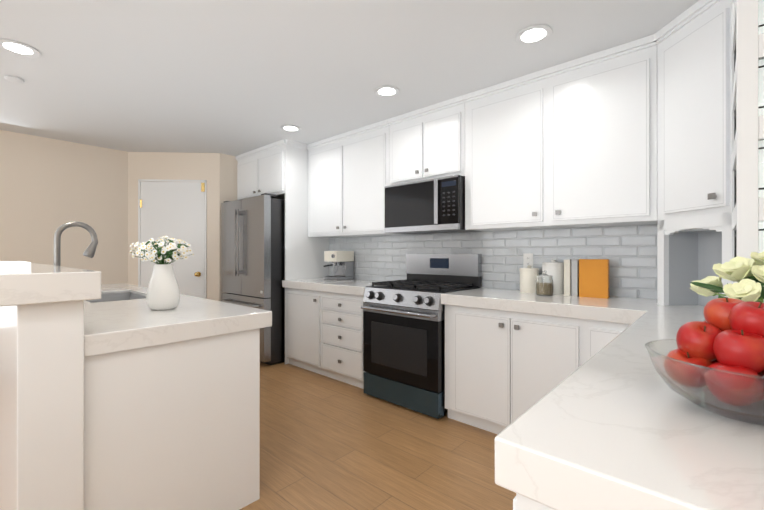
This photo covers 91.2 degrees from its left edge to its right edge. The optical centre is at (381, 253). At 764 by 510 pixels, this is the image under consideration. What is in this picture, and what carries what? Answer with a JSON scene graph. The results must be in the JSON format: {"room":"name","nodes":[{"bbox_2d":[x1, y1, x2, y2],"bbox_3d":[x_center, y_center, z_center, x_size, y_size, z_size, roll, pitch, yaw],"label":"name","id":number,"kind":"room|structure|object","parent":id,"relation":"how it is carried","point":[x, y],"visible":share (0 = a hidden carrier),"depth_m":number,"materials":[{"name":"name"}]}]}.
{"room":"kitchen","nodes":[
{"label":"kitchen","id":0,"kind":"room"},
{"bbox_2d":[0,130,127,292],"bbox_3d":[-4.219,-0.014,3.355,0.100,2.440,6.500,0,0,42],"label":"wall","id":1,"kind":"structure","parent":0,"point":[49,187],"depth_m":4.10,"materials":[{"name":"beige paint"}]},
{"bbox_2d":[128,152,219,300],"bbox_3d":[-2.571,-0.013,4.622,1.139,2.440,0.100,0,0,-3],"label":"wall","id":2,"kind":"structure","parent":0,"point":[173,166],"depth_m":4.58,"materials":[{"name":"beige paint"}]},
{"bbox_2d":[138,179,206,298],"bbox_3d":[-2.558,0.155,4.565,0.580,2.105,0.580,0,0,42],"label":"pantry door","id":3,"kind":"structure","parent":2,"relation":"in","point":[176,209],"depth_m":4.57,"materials":[{"name":"white paint"}]},
{"bbox_2d":[220,153,237,300],"bbox_3d":[-1.757,-0.012,4.949,0.100,2.440,0.840,0,0,42],"label":"wall","id":4,"kind":"structure","parent":0,"point":[228,177],"depth_m":4.67,"materials":[{"name":"beige paint"}]},
{"bbox_2d":[0,0,698,155],"bbox_3d":[-2.022,-1.286,1.456,5.910,0.100,6.600,0,0,42],"label":"ceiling","id":5,"kind":"structure","parent":0,"point":[234,77],"depth_m":2.38,"materials":[{"name":"white paint"}]},
{"bbox_2d":[4,75,24,83],"bbox_3d":[-2.601,-1.225,2.645,0.104,0.017,0.104,0,0,42],"label":"ceiling detector","id":6,"kind":"object","parent":5,"relation":"attached to","point":[14,79],"visible":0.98,"depth_m":2.63,"materials":[{"name":"white paint"}]},
{"bbox_2d":[0,39,40,57],"bbox_3d":[-2.189,-1.230,2.250,0.200,0.008,0.200,0,0,42],"label":"recessed light","id":7,"kind":"object","parent":5,"relation":"in","point":[17,48],"visible":0.98,"depth_m":2.25,"materials":[{"name":"white paint"}]},
{"bbox_2d":[280,125,300,131],"bbox_3d":[-0.901,-1.229,3.688,0.200,0.008,0.200,0,0,42],"label":"recessed light","id":8,"kind":"object","parent":5,"relation":"in","point":[290,128],"visible":1,"depth_m":3.69,"materials":[{"name":"white paint"}]},
{"bbox_2d":[374,86,399,96],"bbox_3d":[0.037,-1.230,2.847,0.200,0.008,0.200,0,0,42],"label":"recessed light","id":9,"kind":"object","parent":5,"relation":"in","point":[386,91],"visible":1,"depth_m":2.85,"materials":[{"name":"white paint"}]},
{"bbox_2d":[515,24,552,45],"bbox_3d":[0.856,-1.230,2.113,0.200,0.008,0.200,0,0,42],"label":"recessed light","id":10,"kind":"object","parent":5,"relation":"in","point":[533,35],"visible":1,"depth_m":2.10,"materials":[{"name":"white paint"}]},
{"bbox_2d":[240,362,515,509],"bbox_3d":[-2.022,1.254,1.453,5.910,0.100,6.600,0,0,42],"label":"floor","id":11,"kind":"structure","parent":0,"point":[327,443],"depth_m":2.25,"materials":[{"name":"brown wood"}]},
{"bbox_2d":[0,300,83,509],"bbox_3d":[-2.076,0.683,2.120,2.640,1.043,0.168,0,0,42],"label":"wall","id":12,"kind":"structure","parent":11,"relation":"on","point":[41,406],"depth_m":1.25,"materials":[{"name":"white paint"}]},
{"bbox_2d":[0,261,100,306],"bbox_3d":[-2.081,0.113,2.115,2.720,0.097,0.265,0,0,42],"label":"ledge","id":13,"kind":"object","parent":12,"relation":"on","point":[23,283],"visible":1,"depth_m":1.22,"materials":[{"name":"white stone"}]},
{"bbox_2d":[84,328,259,509],"bbox_3d":[-0.924,0.784,1.676,0.277,0.840,0.704,0,0,42],"label":"base cabinet","id":14,"kind":"object","parent":11,"relation":"on","point":[172,426],"depth_m":1.55,"materials":[{"name":"white paint"}]},
{"bbox_2d":[84,283,271,356],"bbox_3d":[-1.775,0.327,2.464,2.630,0.075,0.746,0,0,42],"label":"countertop","id":15,"kind":"structure","parent":14,"relation":"on","point":[114,326],"depth_m":1.68,"materials":[{"name":"white stone"}]},
{"bbox_2d":[54,221,97,265],"bbox_3d":[-1.972,0.042,2.409,0.114,0.496,0.244,0,0,42],"label":"gooseneck faucet","id":16,"kind":"object","parent":15,"relation":"on","point":[89,251],"visible":0.65,"depth_m":2.40,"materials":[{"name":"silver metal"}]},
{"bbox_2d":[85,292,145,302],"bbox_3d":[-1.853,0.413,2.578,0.796,0.203,0.416,0,0,42],"label":"undermount sink","id":17,"kind":"object","parent":15,"relation":"in","point":[118,296],"visible":0.02,"depth_m":2.89,"materials":[{"name":"silver metal"}]},
{"bbox_2d":[130,236,192,309],"bbox_3d":[-1.134,0.100,1.942,0.313,0.379,0.284,0,0,42],"label":"vase","id":18,"kind":"object","parent":15,"relation":"on","point":[163,291],"visible":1,"depth_m":1.89,"materials":[{"name":"white ceramic"}]},
{"bbox_2d":[221,193,284,364],"bbox_3d":[-1.358,0.287,4.513,0.975,1.840,0.857,0,0,42],"label":"fridge","id":19,"kind":"object","parent":11,"relation":"on","point":[253,252],"visible":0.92,"depth_m":4.07,"materials":[{"name":"grey metal"}]},
{"bbox_2d":[235,139,328,363],"bbox_3d":[-1.246,-0.012,4.614,1.104,2.439,0.654,0,0,42],"label":"surround","id":20,"kind":"object","parent":11,"relation":"on","point":[279,169],"visible":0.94,"depth_m":4.22,"materials":[{"name":"white paint"}]},
{"bbox_2d":[286,288,364,388],"bbox_3d":[-0.397,0.786,3.852,1.230,0.840,0.654,0,0,42],"label":"base cabinet","id":21,"kind":"object","parent":11,"relation":"on","point":[324,333],"visible":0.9,"depth_m":3.58,"materials":[{"name":"white paint"}]},
{"bbox_2d":[282,278,381,295],"bbox_3d":[-0.399,0.329,3.845,1.235,0.075,0.648,0,0,42],"label":"countertop","id":22,"kind":"structure","parent":21,"relation":"on","point":[354,287],"depth_m":3.63,"materials":[{"name":"white stone"}]},
{"bbox_2d":[324,251,353,280],"bbox_3d":[-0.496,0.134,4.108,0.200,0.315,0.331,0,0,42],"label":"coffee machine","id":23,"kind":"object","parent":22,"relation":"on","point":[342,264],"visible":0.98,"depth_m":4.08,"materials":[{"name":"silver metal"}]},
{"bbox_2d":[361,254,481,418],"bbox_3d":[0.320,0.606,3.146,0.760,1.200,0.723,0,0,42],"label":"gas range","id":24,"kind":"object","parent":11,"relation":"on","point":[403,343],"visible":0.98,"depth_m":2.94,"materials":[{"name":"grey metal"}]},
{"bbox_2d":[513,493,553,509],"bbox_3d":[0.585,0.783,0.562,0.632,0.840,0.460,0,0,42],"label":"base cabinet","id":25,"kind":"object","parent":11,"relation":"on","point":[520,502],"visible":0.06,"depth_m":0.56,"materials":[{"name":"white paint"}]},
{"bbox_2d":[495,299,763,509],"bbox_3d":[1.197,0.326,1.261,0.653,0.075,2.368,0,0,42],"label":"countertop","id":26,"kind":"structure","parent":25,"relation":"on","point":[617,423],"depth_m":0.57,"materials":[{"name":"white stone"}]},
{"bbox_2d":[657,212,730,305],"bbox_3d":[1.677,0.052,1.912,0.210,0.475,0.424,0,0,-3],"label":"appliance garage","id":27,"kind":"object","parent":26,"relation":"on","point":[691,249],"visible":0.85,"depth_m":2.08,"materials":[{"name":"white paint"}]},
{"bbox_2d":[645,297,763,425],"bbox_3d":[0.662,0.186,0.688,0.292,0.204,0.292,0,0,42],"label":"bowl","id":28,"kind":"object","parent":26,"relation":"on","point":[713,362],"visible":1,"depth_m":0.64,"materials":[{"name":"clear glass"}]},
{"bbox_2d":[690,251,763,302],"bbox_3d":[0.982,0.138,0.940,0.324,0.301,0.310,0,0,42],"label":"flowers","id":29,"kind":"object","parent":26,"relation":"on","point":[750,285],"visible":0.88,"depth_m":0.95,"materials":[{"name":"white plant"}]},
{"bbox_2d":[731,0,763,299],"bbox_3d":[1.493,-0.473,1.349,0.329,1.524,0.635,0,0,42],"label":"window","id":30,"kind":"structure","parent":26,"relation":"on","point":[747,127],"depth_m":1.21,"materials":[{"name":"white paint"}]},
{"bbox_2d":[445,305,630,433],"bbox_3d":[1.086,0.785,2.524,1.190,0.840,0.654,0,0,42],"label":"base cabinet","id":31,"kind":"object","parent":11,"relation":"on","point":[504,370],"visible":0.56,"depth_m":2.38,"materials":[{"name":"white paint"}]},
{"bbox_2d":[441,288,648,322],"bbox_3d":[1.080,0.327,2.517,1.200,0.075,0.652,0,0,42],"label":"countertop","id":32,"kind":"structure","parent":31,"relation":"on","point":[611,309],"depth_m":2.29,"materials":[{"name":"white stone"}]},
{"bbox_2d":[519,265,538,292],"bbox_3d":[1.095,0.189,2.783,0.136,0.202,0.136,0,0,42],"label":"canister","id":33,"kind":"object","parent":32,"relation":"on","point":[528,277],"visible":0.92,"depth_m":2.73,"materials":[{"name":"white ceramic"}]},
{"bbox_2d":[536,270,552,295],"bbox_3d":[1.121,0.204,2.579,0.112,0.172,0.112,0,0,42],"label":"jar","id":34,"kind":"object","parent":32,"relation":"on","point":[544,283],"visible":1,"depth_m":2.54,"materials":[{"name":"clear glass"}]},
{"bbox_2d":[542,259,563,294],"bbox_3d":[1.228,0.167,2.684,0.148,0.247,0.148,0,0,42],"label":"canister","id":35,"kind":"object","parent":32,"relation":"on","point":[554,269],"visible":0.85,"depth_m":2.62,"materials":[{"name":"white ceramic"}]},
{"bbox_2d":[564,259,570,295],"bbox_3d":[1.317,0.168,2.608,0.043,0.245,0.175,0,0,42],"label":"book","id":36,"kind":"object","parent":32,"relation":"on","point":[567,277],"visible":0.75,"depth_m":2.54,"materials":[{"name":"beige paper"}]},
{"bbox_2d":[571,260,578,296],"bbox_3d":[1.351,0.168,2.577,0.040,0.245,0.175,0,0,42],"label":"book","id":37,"kind":"object","parent":32,"relation":"on","point":[574,277],"visible":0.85,"depth_m":2.51,"materials":[{"name":"white paper"}]},
{"bbox_2d":[579,259,608,298],"bbox_3d":[1.388,0.165,2.450,0.170,0.250,0.035,0,0,42],"label":"book","id":38,"kind":"object","parent":32,"relation":"on","point":[593,278],"visible":1,"depth_m":2.43,"materials":[{"name":"orange paper"}]},
{"bbox_3d":[0.147,-0.014,3.875,5.910,2.440,0.100,0,0,42],"label":"wall","id":39,"kind":"structure","parent":0,"visible":0},
{"bbox_2d":[307,119,409,237],"bbox_3d":[-0.298,-0.708,3.963,1.226,1.049,0.359,0,0,42],"label":"upper cabinet","id":40,"kind":"object","parent":39,"relation":"attached to","point":[348,176],"visible":0.9,"depth_m":3.79,"materials":[{"name":"white paint"}]},
{"bbox_2d":[388,95,464,184],"bbox_3d":[0.450,-0.921,3.294,0.774,0.624,0.359,0,0,42],"label":"upper cabinet","id":41,"kind":"object","parent":39,"relation":"attached to","point":[427,142],"visible":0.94,"depth_m":3.14,"materials":[{"name":"white paint"}]},
{"bbox_2d":[384,175,478,233],"bbox_3d":[0.426,-0.394,3.266,0.756,0.420,0.409,0,0,42],"label":"microwave","id":42,"kind":"object","parent":41,"relation":"attached to","point":[432,206],"visible":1,"depth_m":3.08,"materials":[{"name":"grey metal"}]},
{"bbox_2d":[329,224,656,298],"bbox_3d":[0.798,0.081,3.216,3.854,0.530,0.008,0,0,42],"label":"tile backsplash","id":43,"kind":"structure","parent":39,"relation":"attached to","point":[629,252],"depth_m":2.96,"materials":[{"name":"white tile"}]},
{"bbox_2d":[523,253,532,267],"bbox_3d":[1.135,0.060,2.902,0.074,0.116,0.008,0,0,42],"label":"electrical outlet plate","id":44,"kind":"object","parent":43,"relation":"attached to","point":[527,259],"visible":0.88,"depth_m":2.90,"materials":[{"name":"white plastic"}]},
{"bbox_2d":[463,68,549,230],"bbox_3d":[0.982,-0.710,2.833,0.625,1.049,0.333,0,0,42],"label":"upper cabinet","id":45,"kind":"object","parent":39,"relation":"attached to","point":[506,122],"depth_m":2.69,"materials":[{"name":"white paint"}]},
{"bbox_2d":[547,37,650,227],"bbox_3d":[1.436,-0.710,2.427,0.593,1.049,0.333,0,0,42],"label":"upper cabinet","id":46,"kind":"object","parent":39,"relation":"attached to","point":[636,132],"depth_m":2.30,"materials":[{"name":"white paint"}]},
{"bbox_2d":[647,0,730,223],"bbox_3d":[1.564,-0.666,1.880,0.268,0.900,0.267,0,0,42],"label":"upper cabinet","id":47,"kind":"object","parent":39,"relation":"attached to","point":[691,55],"depth_m":1.87,"materials":[{"name":"white paint"}]}
]}

